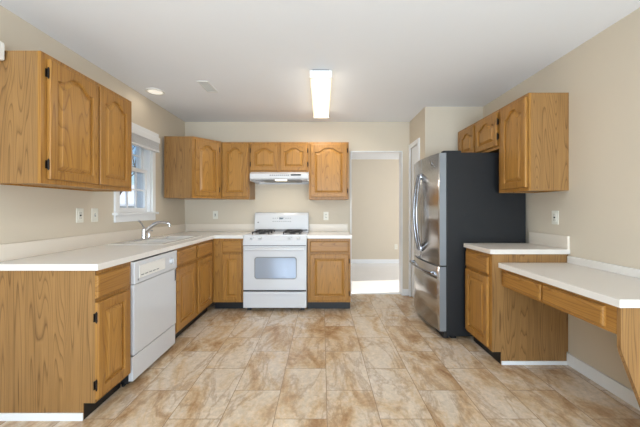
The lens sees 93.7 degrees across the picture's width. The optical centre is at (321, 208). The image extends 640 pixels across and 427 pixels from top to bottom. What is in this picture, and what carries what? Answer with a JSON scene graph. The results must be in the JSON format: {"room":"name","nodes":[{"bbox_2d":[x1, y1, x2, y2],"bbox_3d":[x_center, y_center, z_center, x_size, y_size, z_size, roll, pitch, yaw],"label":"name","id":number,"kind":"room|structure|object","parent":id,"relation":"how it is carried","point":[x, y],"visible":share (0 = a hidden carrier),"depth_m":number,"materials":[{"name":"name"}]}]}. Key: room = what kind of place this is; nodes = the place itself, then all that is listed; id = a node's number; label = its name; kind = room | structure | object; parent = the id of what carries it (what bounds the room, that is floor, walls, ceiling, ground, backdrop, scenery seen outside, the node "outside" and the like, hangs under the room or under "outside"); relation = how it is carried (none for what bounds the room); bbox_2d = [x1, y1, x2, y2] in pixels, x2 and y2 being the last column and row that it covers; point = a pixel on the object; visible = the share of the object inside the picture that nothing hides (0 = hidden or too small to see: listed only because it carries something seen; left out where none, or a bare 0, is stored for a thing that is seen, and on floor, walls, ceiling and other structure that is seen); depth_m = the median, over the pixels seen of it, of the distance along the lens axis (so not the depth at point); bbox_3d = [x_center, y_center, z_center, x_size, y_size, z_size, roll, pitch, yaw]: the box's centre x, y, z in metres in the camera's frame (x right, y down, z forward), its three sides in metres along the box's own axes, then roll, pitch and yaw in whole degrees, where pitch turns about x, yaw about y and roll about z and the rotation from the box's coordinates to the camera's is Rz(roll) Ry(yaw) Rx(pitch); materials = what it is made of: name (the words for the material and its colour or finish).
{"room":"kitchen","nodes":[
{"label":"kitchen","id":0,"kind":"room"},
{"bbox_2d":[0,5,184,243],"bbox_3d":[-2.045,-0.003,0.919,0.160,2.485,7.038,0,0,0],"label":"wall","id":1,"kind":"structure","parent":0,"point":[26,213],"depth_m":2.33,"materials":[{"name":"beige paint"}]},
{"bbox_2d":[0,41,3,60],"bbox_3d":[-1.897,-0.900,1.468,0.135,0.116,0.535,0,0,0],"label":"window valance","id":2,"kind":"object","parent":1,"relation":"attached to","point":[1,43],"visible":1,"depth_m":1.72,"materials":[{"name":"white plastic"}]},
{"bbox_2d":[0,51,131,191],"bbox_3d":[-1.788,-0.534,2.160,0.353,0.772,0.832,0,0,0],"label":"upper cabinet","id":3,"kind":"object","parent":1,"relation":"attached to","point":[61,128],"visible":1,"depth_m":1.86,"materials":[{"name":"brown wood"}]},
{"bbox_2d":[76,208,83,222],"bbox_3d":[-1.960,0.054,2.431,0.010,0.116,0.072,0,0,0],"label":"electrical outlet","id":4,"kind":"object","parent":1,"relation":"attached to","point":[79,211],"visible":1,"depth_m":2.42,"materials":[{"name":"beige plastic"}]},
{"bbox_2d":[78,211,81,219],"bbox_3d":[-1.958,0.054,2.431,0.005,0.072,0.036,0,0,0],"label":"receptacle","id":5,"kind":"object","parent":4,"relation":"attached to","point":[79,212],"depth_m":2.42,"materials":[{"name":"beige plastic"}]},
{"bbox_2d":[91,208,97,221],"bbox_3d":[-1.956,0.054,2.591,0.018,0.116,0.072,0,0,0],"label":"light switch","id":6,"kind":"object","parent":1,"relation":"attached to","point":[94,211],"visible":1,"depth_m":2.58,"materials":[{"name":"beige plastic"}]},
{"bbox_2d":[112,122,158,222],"bbox_3d":[-2.020,-0.372,3.168,0.210,1.005,0.718,0,0,0],"label":"window","id":7,"kind":"structure","parent":1,"relation":"in","point":[144,209],"depth_m":3.39,"materials":[{"name":"white paint"}]},
{"bbox_2d":[132,127,159,152],"bbox_3d":[-1.915,-0.736,3.168,0.059,0.168,0.658,0,0,0],"label":"window blind","id":8,"kind":"object","parent":7,"relation":"attached to","point":[141,139],"visible":0.64,"depth_m":3.20,"materials":[{"name":"white paint"}]},
{"bbox_2d":[185,122,409,288],"bbox_3d":[0.000,-0.003,4.368,3.930,2.485,0.140,0,0,0],"label":"wall","id":9,"kind":"structure","parent":0,"point":[361,136],"depth_m":4.30,"materials":[{"name":"beige paint"}]},
{"bbox_2d":[164,136,228,199],"bbox_3d":[-1.626,-0.508,3.974,0.599,0.752,0.647,0,0,0],"label":"upper cabinet","id":10,"kind":"object","parent":9,"relation":"attached to","point":[192,165],"visible":1,"depth_m":3.66,"materials":[{"name":"brown wood"}]},
{"bbox_2d":[213,211,217,218],"bbox_3d":[-1.526,0.088,4.293,0.072,0.116,0.010,0,0,0],"label":"electrical outlet","id":11,"kind":"object","parent":9,"relation":"attached to","point":[215,213],"visible":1,"depth_m":4.29,"materials":[{"name":"beige plastic"}]},
{"bbox_2d":[221,142,254,199],"bbox_3d":[-1.142,-0.505,4.114,0.369,0.746,0.368,0,0,0],"label":"upper cabinet","id":12,"kind":"object","parent":9,"relation":"attached to","point":[236,184],"visible":0.99,"depth_m":3.93,"materials":[{"name":"brown wood"}]},
{"bbox_2d":[250,172,308,183],"bbox_3d":[-0.539,-0.410,4.031,0.739,0.119,0.527,0,0,0],"label":"range hood","id":13,"kind":"object","parent":9,"relation":"attached to","point":[256,177],"visible":0.93,"depth_m":3.78,"materials":[{"name":"white metal"}]},
{"bbox_2d":[250,142,308,172],"bbox_3d":[-0.565,-0.675,4.114,0.777,0.406,0.368,0,0,0],"label":"upper cabinet","id":14,"kind":"object","parent":9,"relation":"attached to","point":[264,156],"visible":0.98,"depth_m":3.93,"materials":[{"name":"brown wood"}]},
{"bbox_2d":[323,212,328,219],"bbox_3d":[0.057,0.102,4.293,0.072,0.116,0.010,0,0,0],"label":"electrical outlet","id":15,"kind":"object","parent":9,"relation":"attached to","point":[325,214],"visible":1,"depth_m":4.29,"materials":[{"name":"beige plastic"}]},
{"bbox_2d":[309,224,347,230],"bbox_3d":[0.091,0.270,4.287,0.549,0.105,0.019,0,0,0],"label":"backsplash","id":16,"kind":"structure","parent":9,"relation":"attached to","point":[312,227],"depth_m":4.28,"materials":[{"name":"white laminate"}]},
{"bbox_2d":[309,142,348,199],"bbox_3d":[0.090,-0.501,4.114,0.526,0.753,0.368,0,0,0],"label":"upper cabinet","id":17,"kind":"object","parent":9,"relation":"attached to","point":[328,161],"visible":1,"depth_m":3.93,"materials":[{"name":"brown wood"}]},
{"bbox_2d":[351,292,399,293],"bbox_3d":[0.781,1.237,4.403,0.745,0.006,0.090,0,0,0],"label":"trim","id":18,"kind":"structure","parent":9,"relation":"attached to","point":[351,292],"depth_m":4.37,"materials":[{"name":"white paint"}]},
{"bbox_2d":[350,151,402,294],"bbox_3d":[0.781,0.206,4.369,0.745,2.068,0.149,0,0,0],"label":"trim","id":19,"kind":"structure","parent":9,"relation":"attached to","point":[400,153],"depth_m":4.31,"materials":[{"name":"white paint"}]},
{"bbox_2d":[403,289,408,295],"bbox_3d":[1.195,1.195,4.291,0.083,0.090,0.014,0,0,0],"label":"baseboard","id":20,"kind":"structure","parent":9,"relation":"attached to","point":[405,291],"depth_m":4.28,"materials":[{"name":"white paint"}]},
{"bbox_2d":[0,0,639,121],"bbox_3d":[0.000,-1.305,0.869,4.250,0.120,7.138,0,0,0],"label":"ceiling","id":21,"kind":"structure","parent":0,"point":[388,60],"depth_m":2.27,"materials":[{"name":"paint"}]},
{"bbox_2d":[145,88,164,94],"bbox_3d":[-1.770,-1.241,3.181,0.192,0.008,0.192,0,0,0],"label":"recessed light","id":22,"kind":"object","parent":21,"relation":"in","point":[154,91],"visible":1,"depth_m":3.17,"materials":[{"name":"white plastic"}]},
{"bbox_2d":[197,81,217,92],"bbox_3d":[-1.165,-1.240,3.061,0.110,0.011,0.280,0,0,0],"label":"ceiling vent","id":23,"kind":"object","parent":21,"relation":"in","point":[205,85],"visible":1,"depth_m":3.06,"materials":[{"name":"white plastic"}]},
{"bbox_2d":[310,70,331,118],"bbox_3d":[-0.010,-1.206,3.275,0.200,0.078,1.216,0,0,0],"label":"ceiling light","id":24,"kind":"object","parent":21,"relation":"attached to","point":[320,80],"visible":1,"depth_m":3.02,"materials":[{"name":"white paint"}]},
{"bbox_2d":[0,263,639,426],"bbox_3d":[1.438,1.300,2.132,7.125,0.120,9.665,0,0,0],"label":"floor","id":25,"kind":"structure","parent":0,"point":[375,362],"depth_m":2.17,"materials":[{"name":"tile"}]},
{"bbox_2d":[0,262,130,420],"bbox_3d":[-1.636,0.800,1.913,0.658,0.880,0.344,0,0,0],"label":"base cabinet","id":26,"kind":"object","parent":25,"relation":"on","point":[65,336],"visible":0.98,"depth_m":1.76,"materials":[{"name":"brown wood"}]},
{"bbox_2d":[121,250,176,386],"bbox_3d":[-1.611,0.806,2.393,0.667,0.868,0.608,0,0,0],"label":"dishwasher","id":27,"kind":"object","parent":25,"relation":"on","point":[153,278],"visible":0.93,"depth_m":2.31,"materials":[{"name":"white metal"}]},
{"bbox_2d":[174,239,212,338],"bbox_3d":[-1.636,0.800,3.180,0.658,0.880,0.953,0,0,0],"label":"base cabinet","id":28,"kind":"object","parent":25,"relation":"on","point":[194,270],"visible":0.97,"depth_m":3.07,"materials":[{"name":"brown wood"}]},
{"bbox_2d":[0,224,254,270],"bbox_3d":[-1.458,0.288,3.020,1.013,0.143,2.554,0,0,0],"label":"countertop","id":29,"kind":"structure","parent":28,"relation":"on","point":[92,252],"depth_m":2.21,"materials":[{"name":"white laminate"}]},
{"bbox_2d":[134,220,170,239],"bbox_3d":[-1.716,0.215,3.093,0.294,0.198,0.240,0,0,0],"label":"kitchen faucet","id":30,"kind":"object","parent":29,"relation":"on","point":[145,231],"visible":0.99,"depth_m":3.08,"materials":[{"name":"silver metal"}]},
{"bbox_2d":[141,228,146,237],"bbox_3d":[-1.835,0.249,3.093,0.050,0.108,0.050,0,0,0],"label":"base","id":31,"kind":"object","parent":30,"relation":"on","point":[144,230],"depth_m":3.07,"materials":[{"name":"silver metal"}]},
{"bbox_2d":[108,236,200,244],"bbox_3d":[-1.650,0.404,3.083,0.494,0.180,0.854,0,0,0],"label":"sink","id":32,"kind":"object","parent":29,"relation":"in","point":[157,240],"visible":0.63,"depth_m":3.06,"materials":[{"name":"ceramic"}]},
{"bbox_2d":[213,239,244,308],"bbox_3d":[-1.142,0.800,3.967,0.373,0.880,0.662,0,0,0],"label":"base cabinet","id":33,"kind":"object","parent":25,"relation":"on","point":[228,290],"visible":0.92,"depth_m":3.64,"materials":[{"name":"brown wood"}]},
{"bbox_2d":[243,212,308,309],"bbox_3d":[-0.567,0.645,3.910,0.768,1.189,0.716,0,0,0],"label":"range","id":34,"kind":"object","parent":25,"relation":"on","point":[275,252],"visible":0.99,"depth_m":3.60,"materials":[{"name":"white metal"}]},
{"bbox_2d":[243,245,306,291],"bbox_3d":[-0.567,0.775,3.910,0.764,0.840,0.717,0,0,0],"label":"oven","id":35,"kind":"object","parent":34,"relation":"in","point":[266,268],"depth_m":3.60,"materials":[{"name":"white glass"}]},
{"bbox_2d":[244,231,308,235],"bbox_3d":[-0.567,0.335,3.910,0.768,0.040,0.547,0,0,0],"label":"cooktop","id":36,"kind":"object","parent":34,"relation":"in","point":[255,233],"depth_m":3.70,"materials":[{"name":"white metal"}]},
{"bbox_2d":[307,239,350,308],"bbox_3d":[0.086,0.800,3.967,0.526,0.880,0.662,0,0,0],"label":"base cabinet","id":37,"kind":"object","parent":25,"relation":"on","point":[328,260],"visible":0.98,"depth_m":3.64,"materials":[{"name":"brown wood"}]},
{"bbox_2d":[307,224,351,238],"bbox_3d":[0.091,0.288,3.965,0.549,0.143,0.664,0,0,0],"label":"countertop","id":38,"kind":"structure","parent":37,"relation":"on","point":[316,231],"depth_m":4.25,"materials":[{"name":"white laminate"}]},
{"bbox_2d":[409,151,525,337],"bbox_3d":[1.464,0.343,3.247,0.942,1.795,0.799,0,0,0],"label":"refrigerator","id":39,"kind":"object","parent":25,"relation":"on","point":[457,199],"visible":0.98,"depth_m":2.85,"materials":[{"name":"silver metal"}]},
{"bbox_2d":[465,248,567,364],"bbox_3d":[1.649,0.800,2.601,0.632,0.880,0.443,0,0,0],"label":"base cabinet","id":40,"kind":"object","parent":25,"relation":"on","point":[513,327],"visible":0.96,"depth_m":2.39,"materials":[{"name":"brown wood"}]},
{"bbox_2d":[464,232,569,253],"bbox_3d":[1.647,0.288,2.597,0.633,0.143,0.450,0,0,0],"label":"countertop","id":41,"kind":"structure","parent":40,"relation":"on","point":[539,243],"depth_m":2.50,"materials":[{"name":"laminate"}]},
{"bbox_2d":[498,256,639,406],"bbox_3d":[1.683,0.806,1.900,0.561,0.867,0.973,0,0,0],"label":"desk","id":42,"kind":"object","parent":25,"relation":"on","point":[606,296],"visible":1,"depth_m":1.70,"materials":[{"name":"laminate"}]},
{"bbox_2d":[351,159,398,258],"bbox_3d":[1.438,-0.003,6.925,7.125,2.485,0.120,0,0,0],"label":"wall","id":43,"kind":"structure","parent":0,"point":[374,182],"depth_m":6.87,"materials":[{"name":"beige paint"}]},
{"bbox_2d":[351,259,398,262],"bbox_3d":[1.518,1.198,6.857,6.965,0.085,0.015,0,0,0],"label":"baseboard","id":44,"kind":"structure","parent":43,"relation":"attached to","point":[352,260],"depth_m":6.85,"materials":[{"name":"white paint"}]},
{"bbox_2d":[351,154,398,158],"bbox_3d":[1.438,-1.248,5.702,7.125,0.235,2.527,0,0,0],"label":"ceiling","id":45,"kind":"structure","parent":0,"point":[353,156],"depth_m":6.48,"materials":[{"name":"paint"}]},
{"bbox_2d":[410,107,482,295],"bbox_3d":[1.611,-0.003,3.978,0.709,2.485,0.640,0,0,0],"label":"wall","id":46,"kind":"structure","parent":0,"point":[437,128],"depth_m":3.66,"materials":[{"name":"beige paint"}]},
{"bbox_2d":[408,138,419,297],"bbox_3d":[1.272,0.165,4.072,0.068,2.150,0.454,0,0,0],"label":"door","id":47,"kind":"structure","parent":46,"relation":"in","point":[415,146],"depth_m":4.24,"materials":[{"name":"white paint"}]},
{"bbox_2d":[483,8,639,389],"bbox_3d":[2.045,-0.003,0.919,0.160,2.485,7.038,0,0,0],"label":"wall","id":48,"kind":"structure","parent":0,"point":[599,211],"depth_m":2.12,"materials":[{"name":"beige paint"}]},
{"bbox_2d":[458,110,498,152],"bbox_3d":[1.794,-0.743,3.206,0.343,0.365,0.846,0,0,0],"label":"upper cabinet","id":49,"kind":"object","parent":48,"relation":"attached to","point":[482,136],"visible":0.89,"depth_m":3.05,"materials":[{"name":"brown wood"}]},
{"bbox_2d":[499,93,568,192],"bbox_3d":[1.794,-0.535,2.588,0.343,0.779,0.400,0,0,0],"label":"upper cabinet","id":50,"kind":"object","parent":48,"relation":"attached to","point":[534,127],"visible":1,"depth_m":2.39,"materials":[{"name":"brown wood"}]},
{"bbox_2d":[529,232,569,248],"bbox_3d":[1.954,0.270,2.599,0.019,0.105,0.446,0,0,0],"label":"backsplash","id":51,"kind":"structure","parent":48,"relation":"attached to","point":[558,241],"depth_m":2.55,"materials":[{"name":"white laminate"}]},
{"bbox_2d":[552,211,558,224],"bbox_3d":[1.960,0.073,2.525,0.010,0.116,0.072,0,0,0],"label":"electrical outlet","id":52,"kind":"object","parent":48,"relation":"attached to","point":[555,214],"visible":1,"depth_m":2.51,"materials":[{"name":"beige plastic"}]},
{"bbox_2d":[567,353,639,410],"bbox_3d":[1.957,1.194,-0.104,0.016,0.093,4.992,0,0,0],"label":"baseboard","id":53,"kind":"structure","parent":48,"relation":"attached to","point":[618,389],"depth_m":2.08,"materials":[{"name":"white paint"}]},
{"bbox_2d":[567,256,639,278],"bbox_3d":[1.954,0.401,1.899,0.019,0.055,0.967,0,0,0],"label":"backsplash","id":54,"kind":"structure","parent":48,"relation":"attached to","point":[628,271],"depth_m":2.06,"materials":[{"name":"white laminate"}]},
{"label":"outside","id":55,"kind":"structure","parent":0,"visible":0},
{"bbox_3d":[0.000,1.990,10.000,120.000,0.300,100.000,0,0,0],"label":"ground","id":56,"kind":"structure","parent":55,"visible":0},
{"bbox_2d":[120,185,133,207],"bbox_3d":[-17.500,-0.060,24.000,8.600,3.800,6.800,0,0,-20],"label":"neighbouring house","id":57,"kind":"structure","parent":56,"relation":"on","point":[123,194],"depth_m":22.21,"materials":[{"name":"white"}]},
{"bbox_2d":[132,145,135,167],"bbox_3d":[-9.651,-1.693,15.191,2.649,7.077,3.543,0,0,-36],"label":"bare tree","id":58,"kind":"object","parent":56,"relation":"on","point":[134,163],"visible":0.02,"depth_m":15.34,"materials":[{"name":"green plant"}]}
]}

